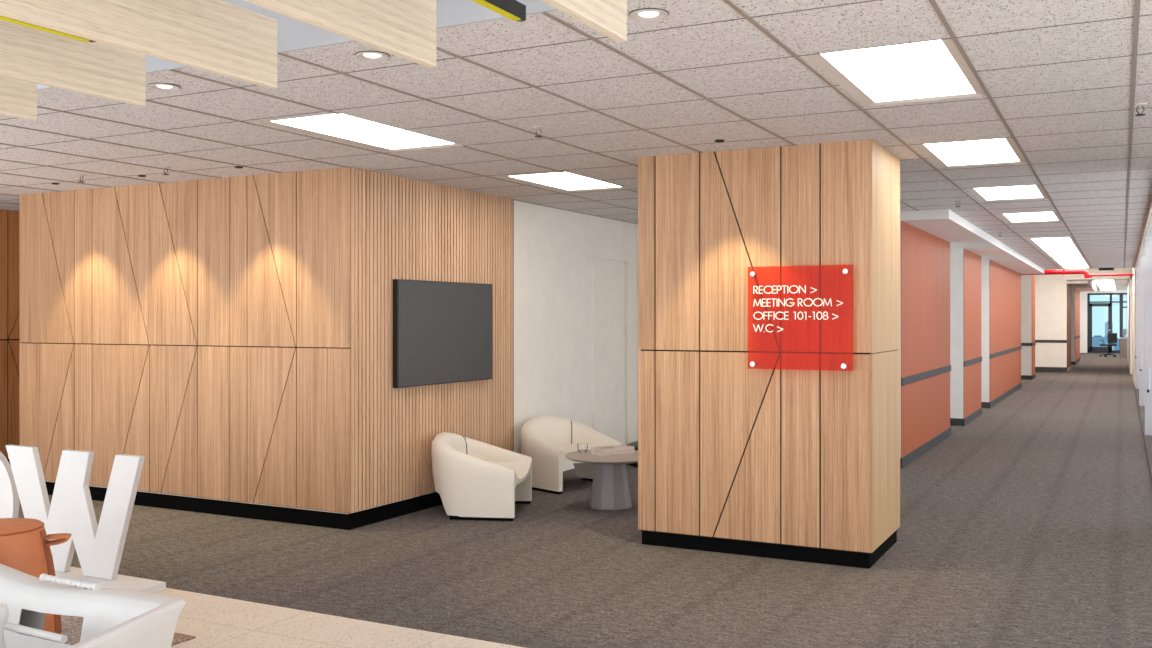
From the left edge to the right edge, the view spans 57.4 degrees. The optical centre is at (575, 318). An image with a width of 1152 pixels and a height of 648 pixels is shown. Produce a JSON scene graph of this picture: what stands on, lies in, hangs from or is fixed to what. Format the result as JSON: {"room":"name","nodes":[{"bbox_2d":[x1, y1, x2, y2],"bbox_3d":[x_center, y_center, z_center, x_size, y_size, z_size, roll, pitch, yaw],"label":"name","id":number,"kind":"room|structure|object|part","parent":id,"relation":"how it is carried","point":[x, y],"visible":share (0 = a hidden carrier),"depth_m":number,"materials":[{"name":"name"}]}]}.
{"room":"lobby","nodes":[
{"label":"lobby","id":0,"kind":"room"},
{"bbox_2d":[0,210,20,465],"bbox_3d":[-4.672,0.226,13.466,0.200,2.700,12.400,0,0,27],"label":"wall","id":1,"kind":"structure","parent":0,"point":[9,220],"depth_m":10.91,"materials":[{"name":"brown wood"}]},
{"bbox_2d":[37,0,557,89],"bbox_3d":[-2.445,-1.373,5.058,15.000,0.502,0.011,0,0,27],"label":"wall","id":2,"kind":"structure","parent":0,"point":[292,34],"depth_m":4.34,"materials":[{"name":"white paint"}]},
{"bbox_2d":[19,167,635,529],"bbox_3d":[-2.155,0.226,11.005,3.805,2.700,5.250,0,0,27],"label":"wall","id":3,"kind":"structure","parent":0,"point":[232,335],"depth_m":8.65,"materials":[{"name":"brown wood"}]},
{"bbox_2d":[393,279,491,387],"bbox_3d":[-1.095,0.119,8.867,0.051,0.854,1.400,0,0,27],"label":"wall display","id":4,"kind":"object","parent":3,"relation":"attached to","point":[442,331],"visible":1,"depth_m":8.76,"materials":[{"name":"black plastic"}]},
{"bbox_2d":[592,253,629,444],"bbox_3d":[0.402,0.433,11.824,0.040,2.285,0.920,0,0,27],"label":"door","id":5,"kind":"structure","parent":3,"relation":"in","point":[610,281],"depth_m":11.82,"materials":[{"name":"white paint"}]},
{"bbox_2d":[155,588,524,647],"bbox_3d":[-1.757,1.636,2.692,11.600,0.120,5.560,0,0,27],"label":"countertop","id":6,"kind":"structure","parent":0,"point":[215,621],"depth_m":5.31,"materials":[{"name":"beige stone"}]},
{"bbox_2d":[0,451,18,517],"bbox_3d":[-3.849,1.158,6.758,0.790,0.744,0.040,0,0,27],"label":"letter","id":7,"kind":"object","parent":6,"relation":"on","point":[9,497],"visible":0.67,"depth_m":6.59,"materials":[{"name":"white plastic"}]},
{"bbox_2d":[6,445,144,579],"bbox_3d":[-3.032,1.162,6.334,1.209,0.736,0.040,0,0,27],"label":"letter","id":8,"kind":"object","parent":6,"relation":"on","point":[99,548],"visible":0.93,"depth_m":6.27,"materials":[{"name":"white plastic"}]},
{"bbox_2d":[0,564,185,647],"bbox_3d":[-2.325,1.300,3.705,1.959,0.533,1.335,0,0,27],"label":"chair","id":9,"kind":"object","parent":6,"relation":"on","point":[113,617],"visible":1,"depth_m":4.06,"materials":[{"name":"white plastic"}]},
{"bbox_3d":[-2.163,1.192,3.939,0.072,0.250,0.072,0,0,27],"label":"post","id":10,"kind":"part","parent":9,"relation":"part of","materials":[{"name":"white plastic"}]},
{"bbox_3d":[-2.016,1.170,3.919,0.330,0.031,0.028,0,0,27],"label":"rod","id":11,"kind":"part","parent":9,"relation":"part of","materials":[{"name":"white plastic"}]},
{"bbox_3d":[-2.045,1.066,4.250,0.335,0.033,0.031,0,0,27],"label":"twisted handle","id":12,"kind":"part","parent":9,"relation":"part of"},
{"bbox_2d":[55,567,165,592],"bbox_3d":[-3.976,1.553,6.807,3.470,0.045,0.240,0,0,27],"label":"plinth","id":13,"kind":"object","parent":6,"relation":"on","point":[122,581],"visible":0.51,"depth_m":6.12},
{"bbox_2d":[55,615,195,645],"bbox_3d":[-2.963,1.572,4.771,1.545,0.008,1.740,0,0,27],"label":"rug","id":14,"kind":"object","parent":6,"relation":"on","point":[71,625],"visible":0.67,"depth_m":5.25,"materials":[{"name":"brown carpet"}]},
{"bbox_2d":[0,518,71,640],"bbox_3d":[-2.799,1.281,5.069,0.576,0.572,0.576,0,0,27],"label":"mug","id":15,"kind":"object","parent":14,"relation":"on","point":[25,545],"visible":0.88,"depth_m":5.01,"materials":[{"name":"orange ceramic"}]},
{"bbox_3d":[-2.799,1.002,5.069,0.414,0.015,0.414,0,0,27],"label":"lid","id":16,"kind":"part","parent":15,"relation":"part of","materials":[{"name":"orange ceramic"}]},
{"bbox_2d":[0,0,1151,269],"bbox_3d":[2.419,-1.164,15.515,14.000,0.080,23.030,0,0,27],"label":"ceiling tiles","id":17,"kind":"structure","parent":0,"point":[881,22],"depth_m":5.74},
{"bbox_2d":[77,174,86,182],"bbox_3d":[-3.865,-1.096,8.225,0.070,0.061,0.070,0,0,27],"label":"sprinkler","id":18,"kind":"object","parent":17,"relation":"attached to","point":[80,175],"visible":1,"depth_m":8.21,"materials":[{"name":"silver metal"}]},
{"bbox_2d":[148,83,180,90],"bbox_3d":[-1.990,-1.122,5.089,0.149,0.013,0.149,0,0,27],"label":"recessed light","id":19,"kind":"object","parent":17,"relation":"attached to","point":[161,86],"visible":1,"depth_m":5.08,"materials":[{"name":"white"}]},
{"bbox_2d":[161,166,170,174],"bbox_3d":[-3.040,-1.096,7.797,0.070,0.061,0.070,0,0,27],"label":"sprinkler","id":20,"kind":"object","parent":17,"relation":"attached to","point":[165,167],"visible":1,"depth_m":7.78,"materials":[{"name":"silver metal"}]},
{"bbox_2d":[259,113,462,151],"bbox_3d":[-1.278,-1.159,6.438,0.620,0.070,1.210,0,0,27],"label":"ceiling light","id":21,"kind":"object","parent":17,"relation":"attached to","point":[341,127],"visible":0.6,"depth_m":6.43,"materials":[{"name":"white plastic"}]},
{"bbox_2d":[355,51,389,60],"bbox_3d":[-0.869,-1.122,4.490,0.149,0.013,0.149,0,0,27],"label":"recessed light","id":22,"kind":"object","parent":17,"relation":"attached to","point":[370,55],"visible":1,"depth_m":4.48,"materials":[{"name":"white"}]},
{"bbox_2d":[533,126,543,137],"bbox_3d":[-0.220,-1.096,6.176,0.070,0.061,0.070,0,0,27],"label":"sprinkler","id":23,"kind":"object","parent":17,"relation":"attached to","point":[534,127],"visible":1,"depth_m":6.16,"materials":[{"name":"silver metal"}]},
{"bbox_2d":[500,172,625,191],"bbox_3d":[-0.083,-1.159,8.718,0.630,0.070,1.140,0,0,27],"label":"ceiling light","id":24,"kind":"object","parent":17,"relation":"attached to","point":[566,181],"visible":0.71,"depth_m":8.77,"materials":[{"name":"white plastic"}]},
{"bbox_2d":[0,0,1151,268],"bbox_3d":[2.616,-1.127,15.412,13.532,0.015,23.030,0,0,27],"label":"trim","id":25,"kind":"structure","parent":17,"relation":"attached to","point":[934,4],"depth_m":5.79,"materials":[{"name":"grey metal"}]},
{"bbox_2d":[629,8,668,20],"bbox_3d":[0.269,-1.122,3.883,0.149,0.013,0.149,0,0,27],"label":"recessed light","id":26,"kind":"object","parent":17,"relation":"attached to","point":[648,14],"visible":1,"depth_m":3.87,"materials":[{"name":"white"}]},
{"bbox_2d":[806,39,985,105],"bbox_3d":[1.525,-1.159,4.898,0.605,0.070,1.220,0,0,27],"label":"ceiling light","id":27,"kind":"object","parent":17,"relation":"attached to","point":[929,70],"visible":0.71,"depth_m":4.85,"materials":[{"name":"white plastic"}]},
{"bbox_2d":[913,138,1026,167],"bbox_3d":[2.728,-1.159,7.215,0.605,0.070,1.200,0,0,27],"label":"ceiling light","id":28,"kind":"object","parent":17,"relation":"attached to","point":[1003,151],"visible":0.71,"depth_m":7.24,"materials":[{"name":"white plastic"}]},
{"bbox_2d":[966,185,1048,201],"bbox_3d":[3.909,-1.159,9.491,0.605,0.070,1.170,0,0,27],"label":"ceiling light","id":29,"kind":"object","parent":17,"relation":"attached to","point":[1030,192],"visible":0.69,"depth_m":9.56,"materials":[{"name":"white plastic"}]},
{"bbox_2d":[996,212,1061,223],"bbox_3d":[5.086,-1.159,11.759,0.605,0.070,1.260,0,0,27],"label":"ceiling light","id":30,"kind":"object","parent":17,"relation":"attached to","point":[1038,216],"visible":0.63,"depth_m":11.84,"materials":[{"name":"white plastic"}]},
{"bbox_2d":[1003,212,1057,221],"bbox_3d":[5.084,-1.141,11.755,0.495,0.010,1.210,0,0,27],"label":"diffuser","id":31,"kind":"object","parent":30,"relation":"attached to","point":[1038,216],"depth_m":11.84,"materials":[{"name":"white plastic"}]},
{"bbox_2d":[1027,237,1083,257],"bbox_3d":[7.804,-1.159,16.996,0.605,0.070,5.200,0,0,27],"label":"ceiling light","id":32,"kind":"object","parent":17,"relation":"attached to","point":[1066,246],"visible":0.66,"depth_m":16.60,"materials":[{"name":"white plastic"}]},
{"bbox_2d":[1050,257,1090,268],"bbox_3d":[10.177,-1.159,21.567,0.605,0.070,4.800,0,0,27],"label":"ceiling light","id":33,"kind":"object","parent":17,"relation":"attached to","point":[1075,262],"visible":0.83,"depth_m":21.35,"materials":[{"name":"white plastic"}]},
{"bbox_2d":[1099,268,1113,269],"bbox_3d":[11.794,-1.099,23.397,0.300,0.050,0.160,0,0,27],"label":"emergency light","id":34,"kind":"object","parent":17,"relation":"attached to","point":[1099,268],"visible":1,"depth_m":23.32,"materials":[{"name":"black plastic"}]},
{"bbox_2d":[1133,103,1147,115],"bbox_3d":[2.959,-1.096,5.517,0.070,0.061,0.070,0,0,27],"label":"sprinkler","id":35,"kind":"object","parent":17,"relation":"attached to","point":[1137,105],"visible":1,"depth_m":5.51,"materials":[{"name":"silver metal"}]},
{"bbox_2d":[18,353,1151,647],"bbox_3d":[9.909,1.636,28.860,15.000,0.120,51.640,0,0,27],"label":"floor","id":36,"kind":"structure","parent":0,"point":[1029,525],"depth_m":6.76,"materials":[{"name":"grey carpet"}]},
{"bbox_2d":[431,432,531,520],"bbox_3d":[-0.797,1.256,8.623,0.750,0.640,0.845,0,0,7],"label":"armchair","id":37,"kind":"object","parent":36,"relation":"on","point":[474,479],"visible":1,"depth_m":8.23,"materials":[{"name":"beige fabric"}]},
{"bbox_3d":[-0.730,1.248,8.614,0.615,0.205,0.760,0,0,7],"label":"seat","id":38,"kind":"part","parent":37,"relation":"part of","materials":[{"name":"beige fabric"}]},
{"bbox_2d":[520,415,621,493],"bbox_3d":[-0.102,1.256,9.960,0.845,0.640,0.750,0,0,-43],"label":"armchair","id":39,"kind":"object","parent":36,"relation":"on","point":[546,439],"visible":0.73,"depth_m":9.97,"materials":[{"name":"beige fabric"}]},
{"bbox_3d":[-0.057,1.248,9.911,0.760,0.205,0.615,0,0,-43],"label":"seat","id":40,"kind":"part","parent":39,"relation":"part of","materials":[{"name":"beige fabric"}]},
{"bbox_2d":[565,450,637,510],"bbox_3d":[0.288,1.356,8.771,0.760,0.440,0.760,0,0,27],"label":"coffee table","id":41,"kind":"object","parent":36,"relation":"on","point":[610,491],"visible":0.86,"depth_m":8.64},
{"bbox_2d":[577,443,587,452],"bbox_3d":[0.055,1.098,8.915,0.092,0.075,0.092,0,0,27],"label":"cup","id":42,"kind":"object","parent":41,"relation":"on","point":[581,447],"visible":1,"depth_m":8.88,"materials":[{"name":"white"}]},
{"bbox_2d":[591,445,634,455],"bbox_3d":[0.308,1.106,8.842,0.330,0.060,0.176,0,0,-35],"label":"magazines","id":43,"kind":"object","parent":41,"relation":"on","point":[627,449],"visible":0.97,"depth_m":8.77,"materials":[{"name":"white paper"}]},
{"bbox_2d":[627,441,637,466],"bbox_3d":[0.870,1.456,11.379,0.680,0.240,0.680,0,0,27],"label":"armchair","id":44,"kind":"object","parent":36,"relation":"on","point":[635,443],"visible":0.09,"depth_m":11.23,"materials":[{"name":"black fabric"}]},
{"bbox_2d":[1100,333,1116,356],"bbox_3d":[21.857,1.085,43.178,0.627,0.979,0.616,0,0,-23],"label":"office chair","id":45,"kind":"object","parent":36,"relation":"on","point":[1112,337],"visible":0.99,"depth_m":43.19,"materials":[{"name":"black fabric"}]},
{"bbox_3d":[21.852,1.091,43.189,0.460,0.070,0.480,0,0,-23],"label":"seat","id":46,"kind":"part","parent":45,"relation":"part of","materials":[{"name":"black fabric"}]},
{"bbox_3d":[22.065,0.796,43.277,0.060,0.400,0.440,0,0,-23],"label":"backrest","id":47,"kind":"part","parent":45,"relation":"part of","materials":[{"name":"black fabric"}]},
{"bbox_2d":[1119,337,1127,356],"bbox_3d":[22.564,1.176,42.932,0.700,0.800,0.800,0,0,27],"label":"desk","id":48,"kind":"object","parent":36,"relation":"on","point":[1123,341],"visible":0.46,"depth_m":42.71,"materials":[{"name":"beige wood"}]},
{"bbox_2d":[1122,329,1126,337],"bbox_3d":[22.408,0.606,43.019,0.320,0.340,0.140,0,0,-33],"label":"monitor","id":49,"kind":"object","parent":48,"relation":"on","point":[1124,331],"visible":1,"depth_m":43.00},
{"bbox_2d":[636,224,638,440],"bbox_3d":[1.569,0.226,12.142,1.999,2.700,0.200,0,0,27],"label":"wall","id":50,"kind":"structure","parent":0,"point":[637,349],"depth_m":12.46,"materials":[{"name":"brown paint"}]},
{"bbox_2d":[638,139,899,568],"bbox_3d":[1.363,0.226,7.388,1.603,2.700,0.950,0,0,27],"label":"wall column","id":51,"kind":"structure","parent":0,"point":[794,455],"depth_m":6.95,"materials":[{"name":"brown wood"}]},
{"bbox_2d":[750,268,848,368],"bbox_3d":[1.442,-0.004,6.772,0.686,0.668,0.065,0,0,27],"label":"sign","id":52,"kind":"object","parent":51,"relation":"attached to","point":[845,271],"visible":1,"depth_m":6.79,"materials":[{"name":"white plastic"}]},
{"bbox_2d":[899,221,950,467],"bbox_3d":[3.737,0.226,12.897,1.152,2.700,3.562,0,0,27],"label":"wall","id":53,"kind":"structure","parent":0,"point":[925,367],"depth_m":12.30,"materials":[{"name":"orange paint"}]},
{"bbox_3d":[3.737,1.522,12.897,1.152,0.107,3.562,0,0,27],"label":"skirting","id":54,"kind":"part","parent":53,"relation":"part of","materials":[{"name":"grey"}]},
{"bbox_2d":[900,209,1043,273],"bbox_3d":[6.553,-1.086,17.814,1.620,0.117,14.940,0,0,27],"label":"trim","id":55,"kind":"structure","parent":53,"relation":"attached to","point":[945,224],"depth_m":13.43,"materials":[{"name":"white paint"}]},
{"bbox_2d":[950,248,1021,425],"bbox_3d":[7.462,0.226,20.073,1.152,2.700,9.892,0,0,27],"label":"wall","id":56,"kind":"structure","parent":0,"point":[1001,347],"depth_m":18.46,"materials":[{"name":"orange paint"}]},
{"bbox_3d":[5.688,1.522,16.656,1.152,0.107,2.192,0,0,27],"label":"skirting","id":57,"kind":"part","parent":56,"relation":"part of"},
{"bbox_3d":[6.189,0.176,16.403,0.006,2.600,2.172,0,0,27],"label":"terracotta panel","id":58,"kind":"part","parent":56,"relation":"part of","materials":[{"name":"paint"}]},
{"bbox_3d":[8.245,1.522,21.582,1.152,0.107,6.492,0,0,27],"label":"skirting","id":59,"kind":"part","parent":56,"relation":"part of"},
{"bbox_2d":[1021,275,1035,379],"bbox_3d":[11.499,0.226,27.852,1.152,2.700,1.164,0,0,27],"label":"wall","id":60,"kind":"structure","parent":0,"point":[1028,343],"depth_m":27.16,"materials":[{"name":"white paint"}]},
{"bbox_3d":[11.500,1.522,27.853,1.152,0.107,1.162,0,0,27],"label":"skirting","id":61,"kind":"part","parent":60,"relation":"part of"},
{"bbox_3d":[12.000,0.176,27.600,0.006,2.600,1.142,0,0,27],"label":"terracotta panel","id":62,"kind":"part","parent":60,"relation":"part of","materials":[{"name":"orange paint"}]},
{"bbox_2d":[1033,269,1070,372],"bbox_3d":[14.117,-0.074,32.324,1.880,3.300,2.814,0,0,27],"label":"wall","id":63,"kind":"structure","parent":0,"point":[1052,292],"depth_m":30.87,"materials":[{"name":"beige paint"}]},
{"bbox_3d":[13.473,1.501,31.081,1.880,0.150,0.014,0,0,27],"label":"skirting","id":64,"kind":"part","parent":63,"relation":"part of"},
{"bbox_3d":[14.949,0.226,31.900,0.006,2.500,2.800,0,0,27],"label":"terracotta panel","id":65,"kind":"part","parent":63,"relation":"part of","materials":[{"name":"orange paint"}]},
{"bbox_2d":[1067,279,1095,291],"bbox_3d":[16.184,-1.154,35.709,2.430,0.260,10.300,0,0,27],"label":"trim","id":66,"kind":"structure","parent":63,"relation":"attached to","point":[1080,285],"depth_m":32.73,"materials":[{"name":"white paint"}]},
{"bbox_2d":[1071,288,1079,364],"bbox_3d":[17.221,0.146,38.291,1.892,2.860,4.762,0,0,27],"label":"wall","id":67,"kind":"structure","parent":0,"point":[1075,294],"depth_m":36.19,"materials":[{"name":"orange paint"}]},
{"bbox_3d":[17.221,1.522,38.291,1.892,0.107,4.762,0,0,27],"label":"skirting","id":68,"kind":"part","parent":67,"relation":"part of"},
{"bbox_3d":[18.050,0.096,37.867,0.006,2.760,4.742,0,0,27],"label":"terracotta panel","id":69,"kind":"part","parent":67,"relation":"part of","materials":[{"name":"orange paint"}]},
{"bbox_2d":[1080,291,1086,352],"bbox_3d":[22.712,0.146,48.883,1.880,2.860,0.500,0,0,27],"label":"wall","id":70,"kind":"structure","parent":0,"point":[1083,295],"depth_m":48.30,"materials":[{"name":"white paint"}]},
{"bbox_2d":[1087,293,1127,352],"bbox_3d":[26.880,0.206,46.928,7.320,2.740,0.130,0,0,27],"label":"window","id":71,"kind":"structure","parent":70,"relation":"in","point":[1121,301],"depth_m":48.21,"materials":[{"name":"black metal"}]},
{"bbox_2d":[1090,303,1110,350],"bbox_3d":[24.081,0.386,48.319,0.890,2.180,0.140,0,0,27],"label":"door","id":72,"kind":"structure","parent":71,"relation":"attached to","point":[1091,304],"depth_m":48.31,"materials":[{"name":"metal"}]},
{"bbox_2d":[1067,268,1131,279],"bbox_3d":[17.633,-1.428,29.014,7.430,0.593,0.150,0,0,27],"label":"wall header","id":73,"kind":"structure","parent":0,"point":[1116,270],"depth_m":30.22,"materials":[{"name":"beige paint"}]},
{"bbox_2d":[1087,290,1127,292],"bbox_3d":[26.909,-1.244,46.874,7.420,0.160,0.200,0,0,27],"label":"wall","id":74,"kind":"structure","parent":0,"point":[1100,291],"depth_m":48.08,"materials":[{"name":"white paint"}]},
{"bbox_2d":[1092,279,1128,290],"bbox_3d":[20.488,-1.334,39.475,12.000,0.100,21.050,0,0,27],"label":"ceiling","id":75,"kind":"structure","parent":0,"point":[1121,284],"depth_m":39.74,"materials":[{"name":"paint"}]},
{"bbox_2d":[1093,279,1115,289],"bbox_3d":[20.236,-1.269,40.141,0.620,0.030,14.500,0,0,27],"label":"recessed light","id":76,"kind":"object","parent":75,"relation":"in","point":[1103,284],"visible":0.86,"depth_m":38.81,"materials":[{"name":"white plastic"}]},
{"bbox_2d":[1128,276,1131,373],"bbox_3d":[19.081,0.146,36.177,0.140,2.860,14.200,0,0,27],"label":"wall","id":77,"kind":"structure","parent":0,"point":[1130,279],"depth_m":29.90,"materials":[{"name":"beige paint"}]},
{"bbox_2d":[1132,268,1135,387],"bbox_3d":[14.285,-0.074,26.752,0.190,3.300,6.950,0,0,27],"label":"wall","id":78,"kind":"structure","parent":0,"point":[1133,269],"depth_m":24.66,"materials":[{"name":"beige paint"}]},
{"bbox_2d":[1136,268,1138,388],"bbox_3d":[14.936,0.226,22.510,5.225,2.700,0.120,0,0,27],"label":"wall","id":79,"kind":"structure","parent":0,"point":[1137,271],"depth_m":23.64,"materials":[{"name":"white paint"}]},
{"bbox_2d":[1139,256,1144,405],"bbox_3d":[12.532,0.226,17.877,5.225,2.700,0.120,0,0,27],"label":"wall","id":80,"kind":"structure","parent":0,"point":[1142,259],"depth_m":19.00,"materials":[{"name":"white paint"}]},
{"bbox_2d":[1145,235,1151,434],"bbox_3d":[10.040,0.226,13.075,5.225,2.700,0.120,0,0,27],"label":"wall","id":81,"kind":"structure","parent":0,"point":[1148,241],"depth_m":14.21,"materials":[{"name":"white paint"}]},
{"bbox_2d":[1135,201,1151,475],"bbox_3d":[8.479,0.226,15.766,0.054,2.700,17.800,0,0,27],"label":"window","id":82,"kind":"structure","parent":81,"relation":"in","point":[1149,218],"depth_m":13.62,"materials":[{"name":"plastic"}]},
{"bbox_3d":[11.180,-1.774,28.054,18.000,0.100,7.500,0,0,27],"label":"ceiling","id":83,"kind":"structure","parent":0,"visible":0},
{"bbox_2d":[1021,269,1133,277],"bbox_3d":[12.577,-1.379,27.272,3.500,0.690,0.170,0,0,27],"label":"pipe","id":84,"kind":"object","parent":83,"relation":"attached to","point":[1072,271],"visible":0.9,"depth_m":27.07,"materials":[{"name":"red metal"}]},
{"bbox_3d":[-4.393,-1.674,1.305,15.000,0.100,8.670,0,0,27],"label":"ceiling","id":85,"kind":"structure","parent":0,"visible":0},
{"bbox_2d":[0,76,36,119],"bbox_3d":[-3.986,-1.247,1.505,0.032,0.755,7.000,0,0,27],"label":"board","id":86,"kind":"object","parent":85,"relation":"hanging from","point":[18,98],"visible":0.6,"depth_m":4.53,"materials":[{"name":"brown wood"}]},
{"bbox_2d":[0,16,95,41],"bbox_3d":[-2.955,-1.295,1.252,0.032,0.660,5.500,0,0,27],"label":"linear pendant","id":87,"kind":"object","parent":85,"relation":"hanging from","point":[7,19],"visible":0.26,"depth_m":3.51,"materials":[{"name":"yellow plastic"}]},
{"bbox_2d":[0,20,145,105],"bbox_3d":[-3.382,-1.247,1.192,0.032,0.755,7.000,0,0,27],"label":"board","id":88,"kind":"object","parent":85,"relation":"hanging from","point":[27,54],"visible":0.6,"depth_m":3.99,"materials":[{"name":"brown wood"}]},
{"bbox_2d":[0,0,276,88],"bbox_3d":[-2.752,-1.247,0.865,0.032,0.755,7.000,0,0,27],"label":"board","id":89,"kind":"object","parent":85,"relation":"hanging from","point":[220,37],"visible":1,"depth_m":3.55,"materials":[{"name":"brown wood"}]},
{"bbox_2d":[243,0,435,66],"bbox_3d":[-2.108,-1.247,0.531,0.032,0.755,7.000,0,0,27],"label":"board","id":90,"kind":"object","parent":85,"relation":"hanging from","point":[406,29],"visible":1,"depth_m":3.35,"materials":[{"name":"brown wood"}]},
{"bbox_2d":[472,0,525,21],"bbox_3d":[-1.559,-1.299,0.806,0.032,0.650,5.995,0,0,27],"label":"linear pendant","id":91,"kind":"object","parent":85,"relation":"hanging from","point":[513,10],"visible":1,"depth_m":3.37,"materials":[{"name":"black plastic"}]},
{"bbox_2d":[541,0,626,41],"bbox_3d":[-1.467,-1.247,0.198,0.032,0.755,7.000,0,0,27],"label":"board","id":92,"kind":"object","parent":85,"relation":"hanging from","point":[607,17],"visible":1,"depth_m":3.14,"materials":[{"name":"brown wood"}]},
{"label":"outside","id":93,"kind":"structure","parent":0,"visible":0},
{"bbox_2d":[1105,321,1112,349],"bbox_3d":[542.147,62.076,1070.617,7.000,119.000,16.000,0,0,27],"label":"building","id":94,"kind":"structure","parent":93,"point":[1106,323],"depth_m":1064.41,"materials":[{"name":"concrete"}]},
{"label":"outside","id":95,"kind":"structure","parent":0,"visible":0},
{"bbox_2d":[1092,335,1104,346],"bbox_3d":[555.639,69.826,1119.948,14.500,103.500,16.000,0,0,27],"label":"building","id":96,"kind":"structure","parent":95,"point":[1096,341],"depth_m":1113.31,"materials":[{"name":"concrete"}]},
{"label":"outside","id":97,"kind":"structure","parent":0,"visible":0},
{"bbox_2d":[1113,338,1119,349],"bbox_3d":[605.743,70.826,1150.276,32.500,101.500,16.000,0,0,27],"label":"building","id":98,"kind":"structure","parent":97,"point":[1117,347],"depth_m":1148.65,"materials":[{"name":"concrete"}]}
]}

